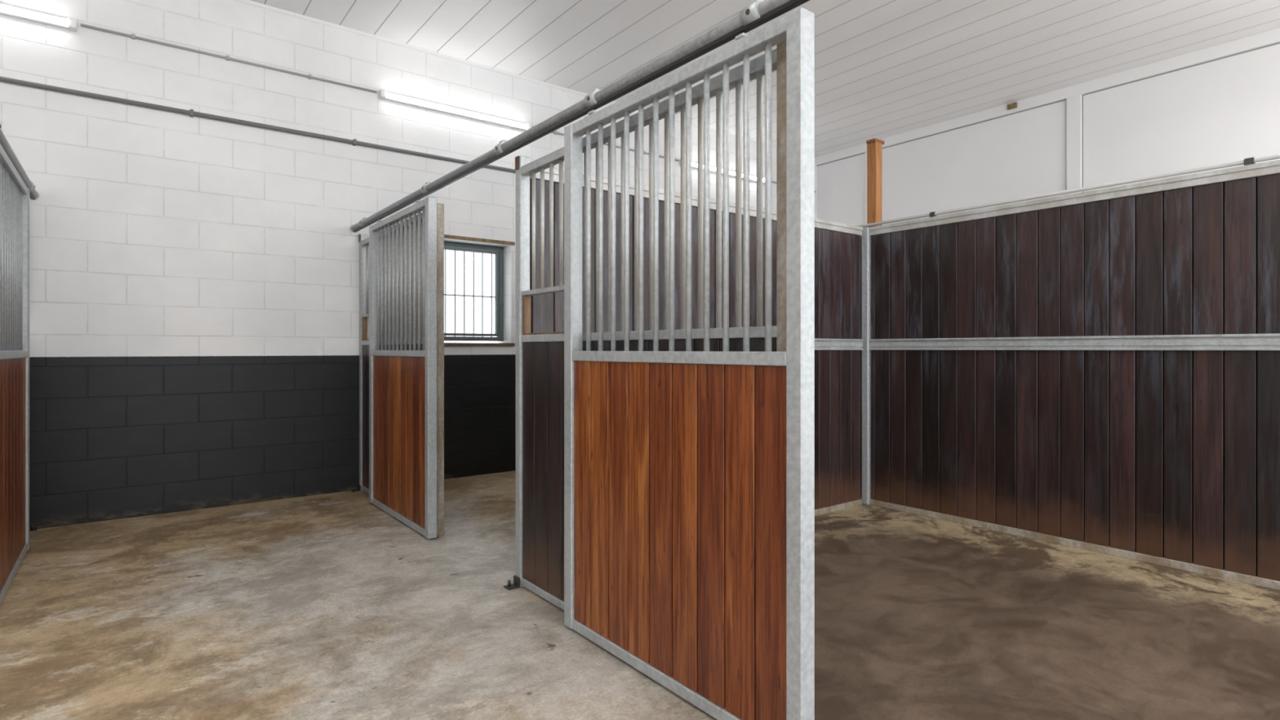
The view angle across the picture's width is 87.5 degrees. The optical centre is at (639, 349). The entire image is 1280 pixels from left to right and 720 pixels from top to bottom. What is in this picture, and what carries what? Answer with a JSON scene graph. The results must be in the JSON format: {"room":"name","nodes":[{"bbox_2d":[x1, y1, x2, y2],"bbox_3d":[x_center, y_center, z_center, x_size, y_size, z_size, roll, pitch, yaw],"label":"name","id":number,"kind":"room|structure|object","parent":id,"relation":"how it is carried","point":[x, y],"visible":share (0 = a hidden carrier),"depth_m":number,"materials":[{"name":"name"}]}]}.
{"room":"farm building","nodes":[
{"label":"farm building","id":0,"kind":"room"},
{"bbox_2d":[0,0,817,528],"bbox_3d":[-2.272,-0.795,6.324,12.500,4.090,0.300,0,0,-38],"label":"wall","id":1,"kind":"structure","parent":0,"point":[194,282],"depth_m":5.35,"materials":[{"name":"white brick"}]},
{"bbox_2d":[0,124,39,199],"bbox_3d":[-3.284,-1.071,3.417,0.093,0.083,3.020,0,0,-38],"label":"door track","id":2,"kind":"object","parent":1,"relation":"attached to","point":[33,194],"visible":0.72,"depth_m":3.83,"materials":[{"name":"metal"}]},
{"bbox_2d":[0,143,29,604],"bbox_3d":[-3.433,0.106,3.631,0.062,2.268,1.338,0,0,-38],"label":"door","id":3,"kind":"structure","parent":2,"relation":"hanging from","point":[14,193],"depth_m":3.66,"materials":[{"name":"metal"}]},
{"bbox_2d":[0,3,77,31],"bbox_3d":[-4.606,-2.305,4.290,1.520,0.070,0.082,0,0,-38],"label":"fluorescent light","id":4,"kind":"object","parent":1,"relation":"attached to","point":[71,24],"visible":1,"depth_m":4.62,"materials":[{"name":"white plastic"}]},
{"bbox_2d":[80,23,377,93],"bbox_3d":[-3.191,-2.325,5.411,2.050,0.032,0.025,0,0,-38],"label":"conduit","id":5,"kind":"object","parent":1,"relation":"attached to","point":[132,36],"visible":1,"depth_m":5.30,"materials":[{"name":"grey"}]},
{"bbox_2d":[0,76,515,173],"bbox_3d":[-2.166,-1.830,6.186,12.060,0.050,0.046,0,0,-38],"label":"pipe","id":6,"kind":"object","parent":1,"relation":"attached to","point":[191,113],"visible":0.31,"depth_m":5.30,"materials":[{"name":"grey metal"}]},
{"bbox_2d":[378,88,531,131],"bbox_3d":[-1.743,-2.305,6.489,1.520,0.070,0.082,0,0,-38],"label":"fluorescent light","id":7,"kind":"object","parent":1,"relation":"attached to","point":[383,95],"visible":0.89,"depth_m":6.42,"materials":[{"name":"white plastic"}]},
{"bbox_2d":[444,240,515,346],"bbox_3d":[-1.792,-0.552,6.660,1.050,1.035,0.307,0,0,-38],"label":"window","id":8,"kind":"structure","parent":1,"relation":"in","point":[473,273],"depth_m":6.81,"materials":[{"name":"glass"}]},
{"bbox_2d":[444,234,515,245],"bbox_3d":[-1.713,-1.087,6.557,1.070,0.035,0.011,0,0,-38],"label":"trim","id":9,"kind":"structure","parent":1,"relation":"attached to","point":[446,236],"depth_m":6.64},
{"bbox_2d":[350,0,809,232],"bbox_3d":[-0.166,-1.071,2.848,0.093,0.083,7.720,0,0,-38],"label":"door track","id":10,"kind":"object","parent":1,"relation":"attached to","point":[758,12],"visible":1,"depth_m":2.69,"materials":[{"name":"metal"}]},
{"bbox_2d":[368,196,436,538],"bbox_3d":[-1.766,0.106,4.912,0.062,2.268,1.338,0,0,-38],"label":"door","id":11,"kind":"structure","parent":10,"relation":"hanging from","point":[402,384],"depth_m":4.78,"materials":[{"name":"metal"}]},
{"bbox_2d":[564,7,814,719],"bbox_3d":[0.089,0.106,2.497,0.062,2.268,1.338,0,0,-38],"label":"door","id":12,"kind":"structure","parent":10,"relation":"hanging from","point":[689,475],"depth_m":2.30,"materials":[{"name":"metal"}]},
{"bbox_2d":[531,126,679,161],"bbox_3d":[-0.332,-2.325,7.607,2.040,0.032,0.025,0,0,-38],"label":"conduit","id":13,"kind":"object","parent":1,"relation":"attached to","point":[555,132],"visible":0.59,"depth_m":7.67,"materials":[{"name":"grey"}]},
{"bbox_2d":[691,161,697,168],"bbox_3d":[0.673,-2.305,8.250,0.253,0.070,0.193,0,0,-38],"label":"fluorescent light","id":14,"kind":"object","parent":1,"relation":"attached to","point":[694,165],"depth_m":8.33,"materials":[{"name":"white plastic"}]},
{"bbox_2d":[710,166,715,173],"bbox_3d":[0.929,-2.305,8.447,0.236,0.070,0.192,0,0,-38],"label":"fluorescent light","id":15,"kind":"object","parent":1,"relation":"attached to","point":[713,169],"depth_m":8.52,"materials":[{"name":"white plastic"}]},
{"bbox_2d":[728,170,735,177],"bbox_3d":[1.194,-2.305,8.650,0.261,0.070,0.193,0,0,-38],"label":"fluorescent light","id":16,"kind":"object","parent":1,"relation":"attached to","point":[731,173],"depth_m":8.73,"materials":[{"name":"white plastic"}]},
{"bbox_2d":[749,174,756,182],"bbox_3d":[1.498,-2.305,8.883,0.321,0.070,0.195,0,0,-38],"label":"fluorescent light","id":17,"kind":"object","parent":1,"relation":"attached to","point":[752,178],"depth_m":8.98,"materials":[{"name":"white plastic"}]},
{"bbox_2d":[0,470,1279,719],"bbox_3d":[0.697,1.310,2.458,12.500,0.120,10.050,0,0,-38],"label":"floor","id":18,"kind":"structure","parent":0,"point":[330,606],"depth_m":3.03,"materials":[{"name":"concrete"}]},
{"bbox_2d":[29,524,37,531],"bbox_3d":[-3.659,0.115,3.853,0.130,2.270,1.910,0,0,-38],"label":"panel","id":19,"kind":"object","parent":18,"relation":"on","point":[33,529],"visible":0.1,"depth_m":4.61,"materials":[{"name":"metal"}]},
{"bbox_2d":[351,203,444,538],"bbox_3d":[-1.922,0.115,5.187,0.130,2.270,1.910,0,0,-38],"label":"panel","id":20,"kind":"object","parent":18,"relation":"on","point":[363,241],"visible":0.37,"depth_m":5.06,"materials":[{"name":"metal"}]},
{"bbox_2d":[503,40,786,610],"bbox_3d":[-0.086,0.115,2.796,0.130,2.270,1.910,0,0,-38],"label":"panel","id":21,"kind":"object","parent":18,"relation":"on","point":[540,356],"depth_m":2.98,"materials":[{"name":"grey metal"}]},
{"bbox_2d":[529,168,863,515],"bbox_3d":[0.597,0.134,4.484,2.970,2.232,0.064,0,0,-38],"label":"wall","id":22,"kind":"structure","parent":18,"relation":"on","point":[838,344],"depth_m":4.76,"materials":[{"name":"brown wood"}]},
{"bbox_2d":[866,137,884,226],"bbox_3d":[1.924,-0.228,5.465,0.130,2.955,0.085,0,0,-38],"label":"timber post","id":23,"kind":"object","parent":18,"relation":"on","point":[873,146],"visible":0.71,"depth_m":5.43,"materials":[{"name":"brown wood"}]},
{"bbox_2d":[860,160,1279,590],"bbox_3d":[1.882,0.134,5.354,0.072,2.232,5.900,0,0,-38],"label":"panel","id":24,"kind":"object","parent":18,"relation":"on","point":[1098,371],"visible":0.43,"depth_m":4.13,"materials":[{"name":"brown wood"}]},
{"bbox_2d":[856,154,1279,227],"bbox_3d":[1.906,-1.003,5.341,0.032,0.038,5.850,0,0,-38],"label":"pipe","id":25,"kind":"object","parent":24,"relation":"on","point":[1249,161],"visible":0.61,"depth_m":4.14,"materials":[{"name":"grey metal"}]},
{"bbox_2d":[249,0,1279,156],"bbox_3d":[0.697,-2.900,2.458,12.500,0.120,10.050,0,0,-38],"label":"ceiling","id":26,"kind":"structure","parent":0,"point":[883,68],"depth_m":6.13,"materials":[{"name":"white wood"}]},
{"bbox_2d":[817,43,1279,227],"bbox_3d":[5.666,-0.795,6.085,0.200,4.090,9.750,0,0,-38],"label":"wall","id":27,"kind":"structure","parent":0,"point":[1225,110],"depth_m":7.08,"materials":[{"name":"white paint"}]},
{"bbox_2d":[1007,102,1017,110],"bbox_3d":[4.260,-2.790,7.660,0.050,0.060,0.100,0,0,-38],"label":"junction box","id":28,"kind":"object","parent":27,"relation":"attached to","point":[1013,105],"visible":1,"depth_m":7.64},
{"bbox_2d":[815,27,1279,227],"bbox_3d":[5.575,-0.795,6.015,0.030,4.090,9.750,0,0,-38],"label":"trim","id":29,"kind":"structure","parent":27,"relation":"attached to","point":[1073,95],"depth_m":7.17,"materials":[{"name":"white paint"}]}
]}

